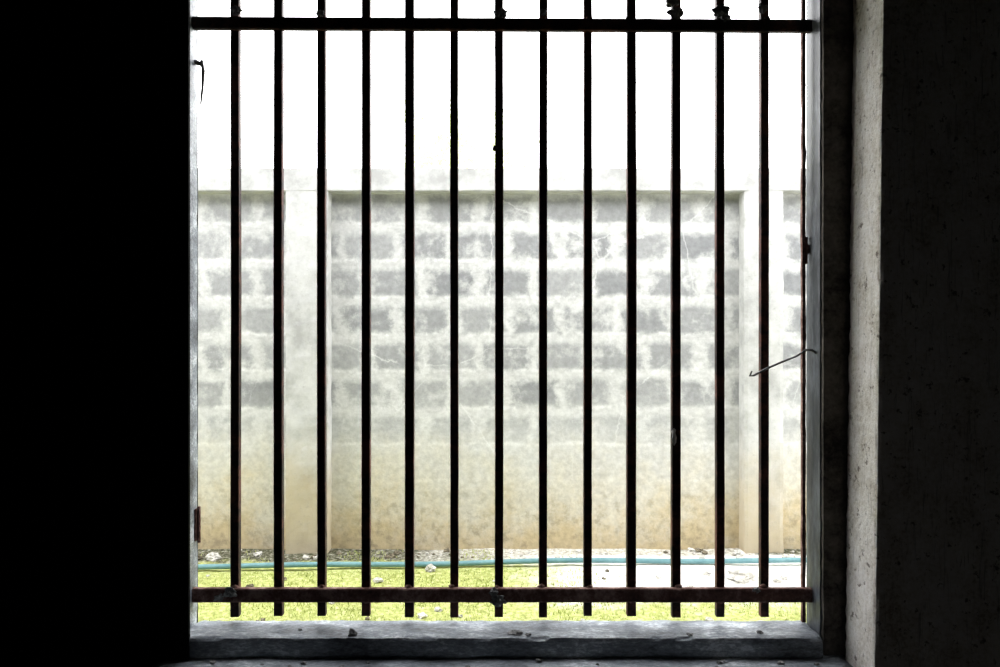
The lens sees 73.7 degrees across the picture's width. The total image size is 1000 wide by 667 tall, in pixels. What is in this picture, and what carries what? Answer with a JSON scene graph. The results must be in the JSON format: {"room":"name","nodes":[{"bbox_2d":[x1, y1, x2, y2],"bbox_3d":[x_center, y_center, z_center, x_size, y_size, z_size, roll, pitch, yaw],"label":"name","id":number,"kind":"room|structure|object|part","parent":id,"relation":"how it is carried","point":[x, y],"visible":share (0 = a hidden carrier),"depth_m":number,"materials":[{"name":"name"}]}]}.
{"room":"prison interior","nodes":[
{"label":"prison interior","id":0,"kind":"room"},
{"bbox_2d":[0,0,844,666],"bbox_3d":[-0.300,-0.220,1.560,5.800,2.700,0.200,0,0,0],"label":"wall","id":1,"kind":"structure","parent":0,"point":[95,94],"depth_m":1.46,"materials":[{"name":"paint"}]},
{"bbox_2d":[153,622,853,666],"bbox_3d":[0.009,0.923,1.530,1.524,0.419,0.265,0,0,0],"label":"window sill","id":2,"kind":"structure","parent":1,"relation":"attached to","point":[827,660],"depth_m":1.45,"materials":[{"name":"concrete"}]},
{"bbox_2d":[189,0,822,658],"bbox_3d":[0.019,-0.086,1.515,1.542,1.610,0.097,0,0,0],"label":"window","id":3,"kind":"structure","parent":1,"relation":"in","point":[625,639],"depth_m":1.49,"materials":[{"name":"concrete"}]},
{"bbox_3d":[-0.729,-0.087,1.520,0.047,1.607,0.082,0,0,0],"label":"frame","id":4,"kind":"part","parent":3,"relation":"part of","materials":[{"name":"concrete"}]},
{"bbox_2d":[194,506,200,542],"bbox_3d":[-0.701,0.444,1.548,0.011,0.083,0.016,0,0,0],"label":"hinge","id":5,"kind":"object","parent":3,"relation":"attached to","point":[197,512],"visible":1,"depth_m":1.54,"materials":[{"name":"metal"}]},
{"bbox_3d":[-0.705,0.444,1.548,0.004,0.074,0.016,0,0,0],"label":"plate","id":6,"kind":"part","parent":5,"relation":"part of","materials":[{"name":"metal"}]},
{"bbox_2d":[194,60,204,104],"bbox_3d":[-0.696,-0.583,1.546,0.024,0.103,0.012,0,0,0],"label":"latch bolt","id":7,"kind":"object","parent":3,"relation":"attached to","point":[200,63],"visible":1,"depth_m":1.54,"materials":[{"name":"grey metal"}]},
{"bbox_2d":[348,628,356,636],"bbox_3d":[-0.327,0.665,1.482,0.022,0.022,0.015,0,0,-14],"label":"crumb","id":8,"kind":"object","parent":3,"relation":"on","point":[352,632],"visible":1,"depth_m":1.48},
{"bbox_2d":[192,0,811,621],"bbox_3d":[0.005,-0.089,1.536,1.421,1.513,0.042,0,0,0],"label":"window grille","id":9,"kind":"object","parent":3,"relation":"attached to","point":[498,595],"visible":1,"depth_m":1.54,"materials":[{"name":"black metal"}]},
{"bbox_3d":[0.005,0.601,1.533,1.421,0.033,0.012,0,0,0],"label":"rail","id":10,"kind":"part","parent":9,"relation":"part of","materials":[{"name":"metal"}]},
{"bbox_3d":[0.005,-0.710,1.533,1.421,0.035,0.012,0,0,0],"label":"rail","id":11,"kind":"part","parent":9,"relation":"part of","materials":[{"name":"black metal"}]},
{"bbox_2d":[671,429,676,444],"bbox_3d":[0.400,0.238,1.532,0.012,0.040,0.010,0,0,0],"label":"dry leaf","id":12,"kind":"object","parent":9,"relation":"attached to","point":[673,431],"visible":1,"depth_m":1.53,"materials":[{"name":"brown plant"}]},
{"bbox_3d":[0.003,0.694,1.515,1.421,0.050,0.097,0,0,0],"label":"sill","id":13,"kind":"part","parent":3,"relation":"part of","materials":[{"name":"concrete"}]},
{"bbox_2d":[507,630,522,634],"bbox_3d":[0.034,0.668,1.487,0.033,0.010,0.023,0,0,19],"label":"crumb","id":14,"kind":"object","parent":3,"relation":"on","point":[512,632],"visible":1,"depth_m":1.48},
{"bbox_2d":[749,349,816,376],"bbox_3d":[0.639,0.066,1.504,0.159,0.062,0.009,0,0,-5],"label":"wire","id":15,"kind":"object","parent":3,"relation":"attached to","point":[805,350],"visible":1,"depth_m":1.50,"materials":[{"name":"black metal"}]},
{"bbox_2d":[806,237,808,263],"bbox_3d":[0.712,-0.192,1.547,0.009,0.063,0.010,0,0,0],"label":"latch keeper","id":16,"kind":"object","parent":3,"relation":"attached to","point":[807,244],"visible":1,"depth_m":1.54,"materials":[{"name":"metal"}]},
{"bbox_3d":[0.752,-0.087,1.526,0.074,1.606,0.069,0,0,0],"label":"frame","id":17,"kind":"part","parent":3,"relation":"part of","materials":[{"name":"grey concrete"}]},
{"bbox_2d":[821,0,852,654],"bbox_3d":[0.756,-0.087,1.486,0.077,1.604,0.013,0,0,0],"label":"window frame","id":18,"kind":"structure","parent":1,"relation":"attached to","point":[837,15],"depth_m":1.48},
{"bbox_2d":[845,0,999,666],"bbox_3d":[1.263,-0.220,1.417,1.013,2.702,0.122,0,0,0],"label":"wall pillar","id":19,"kind":"structure","parent":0,"point":[923,529],"depth_m":1.36,"materials":[{"name":"concrete"}]},
{"label":"outside","id":20,"kind":"structure","parent":0,"visible":0},
{"bbox_2d":[198,548,806,621],"bbox_3d":[0.000,1.130,15.830,28.000,0.020,28.340,0,0,0],"label":"ground","id":21,"kind":"structure","parent":20,"point":[692,574],"depth_m":3.04,"materials":[{"name":"green plant"}]},
{"bbox_2d":[205,552,220,560],"bbox_3d":[-1.435,1.116,3.344,0.077,0.042,0.064,0,0,0],"label":"rubble stone","id":22,"kind":"object","parent":21,"relation":"on","point":[212,555],"visible":0.98,"depth_m":3.33,"materials":[{"name":"white stone"}]},
{"bbox_2d":[253,551,261,556],"bbox_3d":[-1.229,1.122,3.385,0.040,0.032,0.035,0,0,40],"label":"rubble stone","id":23,"kind":"object","parent":21,"relation":"on","point":[256,554],"visible":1,"depth_m":3.38,"materials":[{"name":"white stone"}]},
{"bbox_2d":[373,577,382,582],"bbox_3d":[-0.555,1.121,3.031,0.038,0.029,0.042,0,0,-33],"label":"pebble","id":24,"kind":"object","parent":21,"relation":"on","point":[377,579],"visible":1,"depth_m":3.02,"materials":[{"name":"white stone"}]},
{"bbox_2d":[417,612,427,618],"bbox_3d":[-0.310,1.123,2.646,0.040,0.028,0.033,0,0,22],"label":"pebble","id":25,"kind":"object","parent":21,"relation":"on","point":[422,615],"visible":0.99,"depth_m":2.64,"materials":[{"name":"white stone"}]},
{"bbox_2d":[425,564,435,572],"bbox_3d":[-0.330,1.119,3.173,0.054,0.048,0.037,0,0,0],"label":"rubble stone","id":26,"kind":"object","parent":21,"relation":"on","point":[429,568],"visible":1,"depth_m":3.16,"materials":[{"name":"white stone"}]},
{"bbox_2d":[434,607,441,611],"bbox_3d":[-0.249,1.122,2.710,0.035,0.022,0.026,0,0,0],"label":"pebble","id":27,"kind":"object","parent":21,"relation":"on","point":[436,609],"visible":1,"depth_m":2.70,"materials":[{"name":"white stone"}]},
{"bbox_2d":[377,88,538,167],"bbox_3d":[-0.498,-1.039,8.756,1.998,4.445,1.695,0,0,19],"label":"tree","id":28,"kind":"object","parent":21,"relation":"on","point":[464,140],"visible":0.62,"depth_m":8.85,"materials":[{"name":"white plant"}]},
{"bbox_2d":[198,557,800,569],"bbox_3d":[0.000,1.108,3.220,5.201,0.033,0.065,0,0,-1],"label":"pipe","id":29,"kind":"object","parent":21,"relation":"on","point":[789,559],"visible":0.52,"depth_m":3.22,"materials":[{"name":"teal plastic"}]},
{"bbox_2d":[198,168,806,553],"bbox_3d":[0.000,0.166,3.542,12.000,2.032,0.236,0,0,0],"label":"wall","id":30,"kind":"structure","parent":21,"relation":"on","point":[476,186],"depth_m":3.50,"materials":[{"name":"grey concrete"}]},
{"bbox_2d":[732,550,744,556],"bbox_3d":[1.206,1.118,3.386,0.062,0.044,0.051,0,0,-41],"label":"rubble stone","id":31,"kind":"object","parent":21,"relation":"on","point":[738,553],"visible":0.98,"depth_m":3.38,"materials":[{"name":"white stone"}]},
{"bbox_2d":[725,567,755,583],"bbox_3d":[1.115,1.115,3.067,0.155,0.073,0.119,0,0,0],"label":"rubble stone","id":32,"kind":"object","parent":21,"relation":"on","point":[742,575],"visible":0.97,"depth_m":3.05,"materials":[{"name":"white stone"}]},
{"bbox_2d":[772,576,782,582],"bbox_3d":[1.261,1.121,3.036,0.047,0.032,0.034,0,0,0],"label":"pebble","id":33,"kind":"object","parent":21,"relation":"on","point":[777,579],"visible":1,"depth_m":3.03,"materials":[{"name":"white stone"}]},
{"bbox_2d":[780,575,787,580],"bbox_3d":[1.308,1.126,3.066,0.035,0.028,0.032,0,0,-29],"label":"pebble","id":34,"kind":"object","parent":21,"relation":"on","point":[783,578],"visible":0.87,"depth_m":3.06,"materials":[{"name":"white stone"}]}
]}

